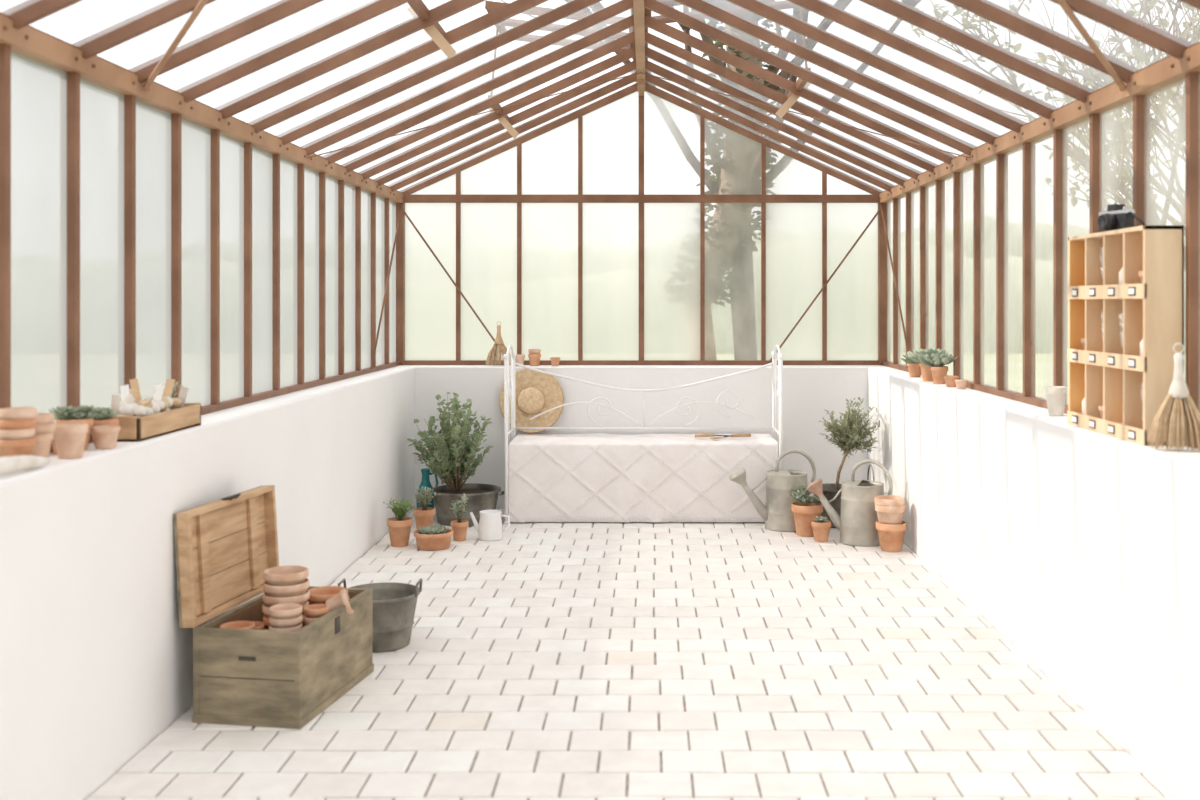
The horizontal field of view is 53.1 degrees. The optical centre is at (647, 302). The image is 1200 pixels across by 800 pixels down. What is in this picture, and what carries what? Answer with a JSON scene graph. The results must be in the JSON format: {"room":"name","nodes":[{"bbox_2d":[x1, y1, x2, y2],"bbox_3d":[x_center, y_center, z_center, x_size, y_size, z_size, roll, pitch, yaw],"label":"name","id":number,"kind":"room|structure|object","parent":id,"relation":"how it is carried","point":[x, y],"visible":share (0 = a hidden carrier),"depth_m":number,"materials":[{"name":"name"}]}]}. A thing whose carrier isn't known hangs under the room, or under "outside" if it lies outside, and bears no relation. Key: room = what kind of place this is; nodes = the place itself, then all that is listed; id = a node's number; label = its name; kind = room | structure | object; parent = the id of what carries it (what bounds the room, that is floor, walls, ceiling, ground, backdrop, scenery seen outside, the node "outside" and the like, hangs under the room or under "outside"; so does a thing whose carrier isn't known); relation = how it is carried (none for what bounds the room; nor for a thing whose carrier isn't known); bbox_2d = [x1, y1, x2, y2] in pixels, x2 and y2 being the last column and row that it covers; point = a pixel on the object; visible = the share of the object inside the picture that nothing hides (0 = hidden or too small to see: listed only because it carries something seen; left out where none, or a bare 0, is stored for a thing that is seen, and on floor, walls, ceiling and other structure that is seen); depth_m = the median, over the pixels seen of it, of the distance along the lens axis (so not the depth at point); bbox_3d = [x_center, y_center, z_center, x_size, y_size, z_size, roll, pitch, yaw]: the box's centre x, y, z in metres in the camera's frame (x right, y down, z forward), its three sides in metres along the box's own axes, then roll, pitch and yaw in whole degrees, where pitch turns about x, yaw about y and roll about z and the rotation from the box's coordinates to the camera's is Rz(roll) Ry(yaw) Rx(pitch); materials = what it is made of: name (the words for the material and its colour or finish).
{"room":"greenhouse","nodes":[
{"label":"greenhouse","id":0,"kind":"room"},
{"bbox_2d":[0,367,414,799],"bbox_3d":[-1.853,1.015,3.890,0.295,1.090,9.780,0,0,0],"label":"wall","id":1,"kind":"structure","parent":0,"point":[96,657],"depth_m":3.99,"materials":[{"name":"white paint"}]},
{"bbox_2d":[0,407,37,456],"bbox_3d":[-1.793,0.385,3.410,0.104,0.169,0.106,0,0,0],"label":"stack","id":2,"kind":"object","parent":1,"relation":"on","point":[17,430],"visible":0.87,"depth_m":3.37,"materials":[{"name":"orange ceramic"}]},
{"bbox_2d":[0,455,49,474],"bbox_3d":[-1.740,0.441,3.313,0.048,0.046,0.276,0,0,11],"label":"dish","id":3,"kind":"object","parent":1,"relation":"on","point":[9,464],"visible":1,"depth_m":3.30,"materials":[{"name":"ceramic"}]},
{"bbox_2d":[32,413,55,457],"bbox_3d":[-1.800,0.399,3.536,0.096,0.141,0.099,0,0,0],"label":"terracotta pot stack","id":4,"kind":"object","parent":1,"relation":"on","point":[44,427],"visible":0.51,"depth_m":3.51,"materials":[{"name":"orange ceramic"}]},
{"bbox_2d":[52,434,56,454],"bbox_3d":[-1.815,0.426,3.725,0.080,0.085,0.080,0,0,0],"label":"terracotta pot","id":5,"kind":"object","parent":1,"relation":"on","point":[53,440],"visible":0.02,"depth_m":3.70,"materials":[{"name":"orange ceramic"}]},
{"bbox_2d":[53,423,88,458],"bbox_3d":[-1.752,0.419,3.640,0.100,0.100,0.100,0,0,0],"label":"terracotta pot","id":6,"kind":"object","parent":1,"relation":"on","point":[70,438],"depth_m":3.61,"materials":[{"name":"orange ceramic"}]},
{"bbox_2d":[48,405,97,449],"bbox_3d":[-1.837,0.397,3.823,0.131,0.144,0.124,0,0,0],"label":"potted succulent","id":7,"kind":"object","parent":1,"relation":"on","point":[63,415],"visible":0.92,"depth_m":3.81,"materials":[{"name":"green plant"}]},
{"bbox_2d":[90,407,118,444],"bbox_3d":[-1.803,0.406,3.967,0.090,0.126,0.098,0,0,45],"label":"potted succulent","id":8,"kind":"object","parent":1,"relation":"on","point":[103,416],"visible":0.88,"depth_m":3.95,"materials":[{"name":"green plant"}]},
{"bbox_2d":[91,425,119,448],"bbox_3d":[-1.752,0.434,3.875,0.088,0.070,0.088,0,0,0],"label":"terracotta pot","id":9,"kind":"object","parent":1,"relation":"on","point":[105,436],"visible":1,"depth_m":3.85,"materials":[{"name":"orange ceramic"}]},
{"bbox_2d":[112,403,200,441],"bbox_3d":[-1.794,0.426,4.340,0.148,0.085,0.560,0,0,0],"label":"wooden tray","id":10,"kind":"object","parent":1,"relation":"on","point":[132,428],"visible":0.79,"depth_m":4.22,"materials":[{"name":"brown wood"}]},
{"bbox_2d":[111,378,188,416],"bbox_3d":[-1.795,0.367,4.328,0.129,0.197,0.516,0,0,0],"label":"bulb","id":11,"kind":"object","parent":10,"relation":"in","point":[131,404],"visible":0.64,"depth_m":4.27,"materials":[{"name":"plant"}]},
{"bbox_2d":[11,50,395,422],"bbox_3d":[-1.900,-0.160,3.940,0.001,1.260,10.320,0,0,0],"label":"window","id":12,"kind":"structure","parent":1,"relation":"in","point":[38,89],"depth_m":4.59,"materials":[{"name":"clear glass"}]},
{"bbox_2d":[213,0,582,185],"bbox_3d":[-1.010,-1.235,3.940,1.880,0.877,10.320,0,0,0],"label":"roof window","id":13,"kind":"structure","parent":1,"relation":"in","point":[335,14],"depth_m":4.76,"materials":[{"name":"clear glass"}]},
{"bbox_2d":[0,0,1199,452],"bbox_3d":[-0.050,-0.612,3.940,3.780,2.163,10.452,0,0,0],"label":"frame","id":14,"kind":"object","parent":1,"relation":"on","point":[1132,85],"visible":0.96,"depth_m":6.08,"materials":[{"name":"brown paint"}]},
{"bbox_2d":[407,0,428,19],"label":"roof beam","id":15,"kind":"structure","parent":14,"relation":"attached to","point":[417,7],"depth_m":5.09,"materials":[{"name":"brown paint"}]},
{"bbox_2d":[424,22,455,57],"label":"wooden beam","id":16,"kind":"structure","parent":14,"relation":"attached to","point":[435,32],"depth_m":5.25,"materials":[{"name":"brown paint"}]},
{"bbox_2d":[485,1,508,12],"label":"roof beam","id":17,"kind":"structure","parent":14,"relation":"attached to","point":[490,6],"depth_m":7.38,"materials":[{"name":"brown paint"}]},
{"bbox_2d":[489,104,518,138],"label":"wooden beam","id":18,"kind":"structure","parent":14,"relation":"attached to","point":[504,120],"depth_m":7.83,"materials":[{"name":"brown paint"}]},
{"bbox_2d":[495,18,525,34],"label":"air vent","id":19,"kind":"object","parent":14,"relation":"attached to","point":[500,27],"depth_m":7.79,"materials":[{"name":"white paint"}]},
{"bbox_2d":[516,34,541,41],"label":"air vent","id":20,"kind":"object","parent":14,"relation":"attached to","point":[527,38],"depth_m":8.21,"materials":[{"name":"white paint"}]},
{"bbox_2d":[521,7,552,15],"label":"air vent","id":21,"kind":"object","parent":14,"relation":"attached to","point":[538,11],"depth_m":7.38,"materials":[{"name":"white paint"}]},
{"bbox_2d":[538,24,565,31],"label":"air vent","id":22,"kind":"object","parent":14,"relation":"attached to","point":[551,27],"depth_m":7.79,"materials":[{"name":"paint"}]},
{"bbox_2d":[552,39,575,45],"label":"air vent","id":23,"kind":"object","parent":14,"relation":"attached to","point":[563,42],"depth_m":8.21,"materials":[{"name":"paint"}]},
{"bbox_2d":[563,12,592,19],"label":"air vent","id":24,"kind":"object","parent":14,"relation":"attached to","point":[578,15],"depth_m":7.38,"materials":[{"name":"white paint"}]},
{"bbox_2d":[575,28,599,35],"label":"air vent","id":25,"kind":"object","parent":14,"relation":"attached to","point":[587,31],"depth_m":7.79,"materials":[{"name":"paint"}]},
{"bbox_2d":[584,43,604,49],"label":"air vent","id":26,"kind":"object","parent":14,"relation":"attached to","point":[596,45],"depth_m":8.21,"materials":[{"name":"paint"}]},
{"bbox_2d":[600,16,626,23],"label":"air vent","id":27,"kind":"object","parent":14,"relation":"attached to","point":[612,20],"depth_m":7.38,"materials":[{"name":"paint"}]},
{"bbox_2d":[608,27,631,38],"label":"air vent","id":28,"kind":"object","parent":14,"relation":"attached to","point":[620,34],"depth_m":7.79,"materials":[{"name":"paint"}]},
{"bbox_2d":[614,43,632,52],"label":"air vent","id":29,"kind":"object","parent":14,"relation":"attached to","point":[625,48],"depth_m":8.21,"materials":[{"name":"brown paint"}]},
{"bbox_2d":[405,91,877,359],"bbox_3d":[-0.050,-0.591,9.100,3.700,2.123,0.001,0,0,0],"label":"window","id":30,"kind":"structure","parent":14,"relation":"in","point":[610,131],"depth_m":9.10,"materials":[{"name":"clear glass"}]},
{"bbox_2d":[648,9,674,23],"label":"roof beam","id":31,"kind":"structure","parent":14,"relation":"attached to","point":[661,18],"depth_m":7.35,"materials":[{"name":"brown paint"}]},
{"bbox_2d":[656,0,682,5],"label":"air vent","id":32,"kind":"object","parent":14,"relation":"attached to","point":[667,2],"depth_m":6.93,"materials":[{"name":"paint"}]},
{"bbox_2d":[685,11,707,19],"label":"air vent","id":33,"kind":"object","parent":14,"relation":"attached to","point":[698,15],"depth_m":7.35,"materials":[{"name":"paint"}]},
{"bbox_2d":[721,6,752,14],"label":"air vent","id":34,"kind":"object","parent":14,"relation":"attached to","point":[735,10],"depth_m":7.35,"materials":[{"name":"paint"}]},
{"bbox_2d":[765,0,795,9],"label":"air vent","id":35,"kind":"object","parent":14,"relation":"attached to","point":[780,5],"depth_m":7.35,"materials":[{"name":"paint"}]},
{"bbox_2d":[775,92,799,117],"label":"wooden beam","id":36,"kind":"structure","parent":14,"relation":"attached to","point":[787,105],"depth_m":6.97,"materials":[{"name":"brown paint"}]},
{"bbox_2d":[800,6,802,19],"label":"air vent","id":37,"kind":"object","parent":14,"relation":"attached to","point":[801,12],"depth_m":6.98,"materials":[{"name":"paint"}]},
{"bbox_2d":[795,78,810,89],"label":"air vent","id":38,"kind":"object","parent":14,"relation":"attached to","point":[800,83],"depth_m":6.84,"materials":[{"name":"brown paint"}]},
{"bbox_2d":[887,72,1199,436],"bbox_3d":[1.800,-0.160,3.940,0.001,1.260,10.320,0,0,0],"label":"window","id":39,"kind":"structure","parent":14,"relation":"in","point":[1165,182],"depth_m":5.59,"materials":[{"name":"clear glass"}]},
{"bbox_2d":[649,0,1114,168],"bbox_3d":[0.910,-1.235,3.940,1.880,0.877,10.320,0,0,0],"label":"roof window","id":40,"kind":"structure","parent":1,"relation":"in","point":[724,2],"depth_m":7.75,"materials":[{"name":"clear glass"}]},
{"bbox_2d":[515,354,524,365],"bbox_3d":[-0.955,0.426,8.930,0.080,0.085,0.080,0,0,0],"label":"terracotta pot","id":41,"kind":"object","parent":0,"point":[519,358],"depth_m":8.90,"materials":[{"name":"orange ceramic"}]},
{"bbox_2d":[86,508,1177,799],"bbox_3d":[-0.048,1.542,3.930,3.815,0.076,10.460,0,0,0],"label":"floor","id":42,"kind":"structure","parent":0,"point":[186,740],"depth_m":4.59,"materials":[{"name":"white tile"}]},
{"bbox_2d":[173,485,373,728],"bbox_3d":[-1.410,1.117,4.593,0.488,0.765,0.676,0,0,9],"label":"wooden chest","id":43,"kind":"object","parent":42,"relation":"on","point":[224,547],"visible":0.91,"depth_m":4.39,"materials":[{"name":"wood"}]},
{"bbox_2d":[338,578,421,652],"bbox_3d":[-1.175,1.359,5.270,0.352,0.279,0.344,0,0,0],"label":"tub","id":44,"kind":"object","parent":42,"relation":"on","point":[393,604],"visible":0.67,"depth_m":5.17,"materials":[{"name":"grey metal"}]},
{"bbox_2d":[383,498,414,546],"bbox_3d":[-1.521,1.347,7.418,0.176,0.304,0.195,0,0,-42],"label":"potted herb","id":45,"kind":"object","parent":42,"relation":"on","point":[399,527],"visible":1,"depth_m":7.38,"materials":[{"name":"ceramic"}]},
{"bbox_2d":[413,486,440,528],"bbox_3d":[-1.468,1.347,7.857,0.155,0.305,0.159,0,0,42],"label":"potted herb","id":46,"kind":"object","parent":42,"relation":"on","point":[424,515],"visible":0.94,"depth_m":7.83,"materials":[{"name":"ceramic"}]},
{"bbox_2d":[416,468,437,507],"bbox_3d":[-1.557,1.332,8.416,0.130,0.334,0.141,0,0,-37],"label":"jug","id":47,"kind":"object","parent":42,"relation":"on","point":[425,482],"visible":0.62,"depth_m":8.39,"materials":[{"name":"ceramic"}]},
{"bbox_2d":[414,525,452,550],"bbox_3d":[-1.315,1.438,7.360,0.240,0.122,0.240,0,0,0],"label":"potted succulent","id":48,"kind":"object","parent":42,"relation":"on","point":[431,538],"visible":1,"depth_m":7.28,"materials":[{"name":"ceramic"}]},
{"bbox_2d":[407,392,503,525],"bbox_3d":[-1.343,1.053,8.216,0.659,0.892,0.618,0,0,32],"label":"potted plant","id":49,"kind":"object","parent":42,"relation":"on","point":[451,458],"visible":0.98,"depth_m":8.13,"materials":[{"name":"plant"}]},
{"bbox_2d":[449,493,468,540],"bbox_3d":[-1.188,1.352,7.584,0.113,0.294,0.127,0,0,38],"label":"potted succulent","id":50,"kind":"object","parent":42,"relation":"on","point":[459,526],"visible":1,"depth_m":7.56,"materials":[{"name":"orange ceramic"}]},
{"bbox_2d":[470,510,509,540],"bbox_3d":[-1.003,1.411,7.618,0.219,0.176,0.155,0,0,-34],"label":"pitcher","id":51,"kind":"object","parent":42,"relation":"on","point":[489,528],"visible":1,"depth_m":7.56,"materials":[{"name":"ceramic"}]},
{"bbox_2d":[503,345,783,523],"bbox_3d":[-0.030,0.900,8.453,1.910,1.217,0.605,0,0,0],"label":"daybed","id":52,"kind":"object","parent":42,"relation":"on","point":[593,477],"visible":0.89,"depth_m":8.18,"materials":[{"name":"white fabric"}]},
{"bbox_2d":[499,368,563,432],"bbox_3d":[-0.845,0.709,8.684,0.472,0.469,0.123,0,0,0],"label":"straw hat","id":53,"kind":"object","parent":52,"relation":"on","point":[536,393],"visible":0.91,"depth_m":8.71,"materials":[{"name":"beige wicker"}]},
{"bbox_2d":[695,434,729,437],"bbox_3d":[0.476,0.932,8.442,0.296,0.026,0.045,0,0,-8],"label":"fork","id":54,"kind":"object","parent":52,"relation":"on","point":[696,435],"visible":1,"depth_m":8.42,"materials":[{"name":"brown wood"}]},
{"bbox_2d":[710,433,750,438],"bbox_3d":[0.571,0.932,8.404,0.326,0.026,0.054,0,0,-29],"label":"trowel","id":55,"kind":"object","parent":52,"relation":"on","point":[745,434],"visible":1,"depth_m":8.41,"materials":[{"name":"brown wood"}]},
{"bbox_2d":[729,449,815,531],"bbox_3d":[0.831,1.237,8.000,0.586,0.523,0.296,0,0,0],"label":"watering can","id":56,"kind":"object","parent":42,"relation":"on","point":[777,514],"visible":0.83,"depth_m":7.91,"materials":[{"name":"metal"}]},
{"bbox_2d":[788,485,822,536],"bbox_3d":[1.018,1.342,7.760,0.231,0.314,0.204,0,0,0],"label":"potted succulent","id":57,"kind":"object","parent":42,"relation":"on","point":[807,509],"visible":0.97,"depth_m":7.70,"materials":[{"name":"orange ceramic"}]},
{"bbox_2d":[811,516,830,541],"bbox_3d":[1.090,1.421,7.550,0.124,0.155,0.124,0,0,0],"label":"potted succulent","id":58,"kind":"object","parent":42,"relation":"on","point":[821,526],"visible":1,"depth_m":7.51,"materials":[{"name":"orange ceramic"}]},
{"bbox_2d":[814,397,879,527],"bbox_3d":[1.341,1.069,8.128,0.458,0.860,0.388,0,0,0],"label":"tree","id":59,"kind":"object","parent":42,"relation":"on","point":[847,434],"visible":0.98,"depth_m":8.08,"materials":[{"name":"green plant"}]},
{"bbox_2d":[805,459,892,546],"bbox_3d":[1.257,1.237,7.544,0.559,0.523,0.285,0,0,16],"label":"watering can","id":60,"kind":"object","parent":42,"relation":"on","point":[856,525],"visible":0.91,"depth_m":7.42,"materials":[{"name":"metal"}]},
{"bbox_2d":[867,464,887,494],"bbox_3d":[1.460,1.277,7.860,0.254,0.443,0.254,0,0,0],"label":"bucket","id":61,"kind":"object","parent":42,"relation":"on","point":[885,493],"visible":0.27,"depth_m":7.90,"materials":[{"name":"grey metal"}]},
{"bbox_2d":[874,495,906,551],"bbox_3d":[1.471,1.339,7.280,0.192,0.319,0.184,0,0,0],"label":"stack","id":62,"kind":"object","parent":42,"relation":"on","point":[891,527],"visible":1,"depth_m":7.21,"materials":[{"name":"orange ceramic"}]},
{"bbox_2d":[395,365,886,508],"bbox_3d":[-0.050,1.015,8.990,3.900,1.090,0.420,0,0,0],"label":"wall","id":63,"kind":"structure","parent":0,"point":[808,390],"depth_m":8.78,"materials":[{"name":"white paint"}]},
{"bbox_2d":[485,321,510,365],"bbox_3d":[-1.109,0.302,8.930,0.201,0.330,0.074,0,0,0],"label":"broom","id":64,"kind":"object","parent":63,"relation":"on","point":[494,355],"visible":0.89,"depth_m":8.91,"materials":[{"name":"wicker"}]},
{"bbox_2d":[528,349,540,365],"bbox_3d":[-0.846,0.406,8.949,0.098,0.125,0.098,0,0,0],"label":"terracotta pot stack","id":65,"kind":"object","parent":63,"relation":"on","point":[534,355],"visible":1,"depth_m":8.91,"materials":[{"name":"orange ceramic"}]},
{"bbox_2d":[550,357,559,365],"bbox_3d":[-0.690,0.436,8.930,0.076,0.065,0.076,0,0,0],"label":"terracotta pot","id":66,"kind":"object","parent":63,"relation":"on","point":[555,361],"visible":1,"depth_m":8.90,"materials":[{"name":"orange ceramic"}]},
{"bbox_2d":[868,367,1199,799],"bbox_3d":[1.755,1.015,3.890,0.290,1.090,9.780,0,0,0],"label":"wall","id":67,"kind":"structure","parent":0,"point":[1079,546],"depth_m":4.59,"materials":[{"name":"white paint"}]},
{"bbox_2d":[900,350,920,376],"bbox_3d":[1.709,0.385,7.636,0.163,0.169,0.217,0,0,43],"label":"potted succulent","id":68,"kind":"object","parent":67,"relation":"on","point":[914,369],"visible":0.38,"depth_m":7.59,"materials":[{"name":"orange ceramic"}]},
{"bbox_2d":[908,348,947,380],"bbox_3d":[1.692,0.370,7.237,0.237,0.198,0.256,0,0,25],"label":"potted succulent","id":69,"kind":"object","parent":67,"relation":"on","point":[926,371],"visible":0.42,"depth_m":7.18,"materials":[{"name":"green plant"}]},
{"bbox_2d":[918,353,957,383],"bbox_3d":[1.702,0.379,6.991,0.212,0.179,0.190,0,0,45],"label":"potted succulent","id":70,"kind":"object","parent":67,"relation":"on","point":[936,361],"visible":1,"depth_m":6.94,"materials":[{"name":"green plant"}]},
{"bbox_2d":[944,376,958,386],"bbox_3d":[1.700,0.439,6.720,0.084,0.060,0.084,0,0,0],"label":"terracotta pot","id":71,"kind":"object","parent":67,"relation":"on","point":[950,380],"visible":0.92,"depth_m":6.69,"materials":[{"name":"orange ceramic"}]},
{"bbox_2d":[955,379,967,388],"bbox_3d":[1.710,0.444,6.550,0.070,0.050,0.070,0,0,0],"label":"terracotta pot","id":72,"kind":"object","parent":67,"relation":"on","point":[960,383],"visible":1,"depth_m":6.53,"materials":[{"name":"orange ceramic"}]},
{"bbox_2d":[1045,386,1066,415],"bbox_3d":[1.700,0.409,5.000,0.090,0.120,0.090,0,0,0],"label":"cup","id":73,"kind":"object","parent":67,"relation":"on","point":[1055,395],"visible":1,"depth_m":4.97,"materials":[{"name":"white ceramic"}]},
{"bbox_2d":[1067,225,1183,444],"bbox_3d":[1.696,0.106,4.310,0.139,0.725,0.720,0,0,0],"label":"shelf","id":74,"kind":"object","parent":67,"relation":"on","point":[1109,374],"visible":0.94,"depth_m":4.12,"materials":[{"name":"brown wood"}]},
{"bbox_2d":[1098,204,1144,231],"bbox_3d":[1.680,-0.306,4.332,0.106,0.098,0.258,0,0,-18],"label":"vintage camera","id":75,"kind":"object","parent":74,"relation":"on","point":[1116,216],"visible":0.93,"depth_m":4.29,"materials":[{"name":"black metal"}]},
{"bbox_2d":[1147,343,1199,450],"bbox_3d":[1.685,0.297,3.810,0.182,0.341,0.067,0,0,13],"label":"broom","id":76,"kind":"object","parent":67,"relation":"on","point":[1178,408],"visible":1,"depth_m":3.80,"materials":[{"name":"wicker"}]},
{"label":"outside","id":77,"kind":"structure","parent":0,"visible":0},
{"bbox_2d":[716,353,1185,397],"bbox_3d":[0.000,1.695,30.000,120.000,0.210,120.000,0,0,0],"label":"lawn","id":78,"kind":"structure","parent":77,"point":[1042,360],"depth_m":28.69,"materials":[{"name":"green plant"}]},
{"bbox_2d":[501,0,920,359],"bbox_3d":[0.027,-3.786,12.201,8.918,10.795,8.467,0,0,32],"label":"tree","id":79,"kind":"object","parent":78,"relation":"on","point":[716,186],"visible":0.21,"depth_m":11.89,"materials":[{"name":"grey plant"}]},
{"bbox_2d":[711,219,1185,353],"bbox_3d":[0.000,-1.314,47.490,120.000,5.827,19.695,0,0,0],"label":"hedge","id":80,"kind":"object","parent":78,"relation":"on","point":[721,316],"visible":0.02,"depth_m":38.18,"materials":[{"name":"plant"}]},
{"bbox_2d":[911,0,1199,268],"bbox_3d":[4.753,-1.035,8.978,5.349,5.282,4.450,0,0,0],"label":"bare tree","id":81,"kind":"object","parent":78,"relation":"on","point":[1123,172],"visible":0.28,"depth_m":9.23,"materials":[{"name":"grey plant"}]},
{"bbox_2d":[947,0,1199,236],"bbox_3d":[6.372,-1.700,11.256,6.340,6.613,6.115,0,0,-5],"label":"bare tree","id":82,"kind":"object","parent":78,"relation":"on","point":[1130,155],"visible":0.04,"depth_m":12.28,"materials":[{"name":"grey plant"}]}
]}

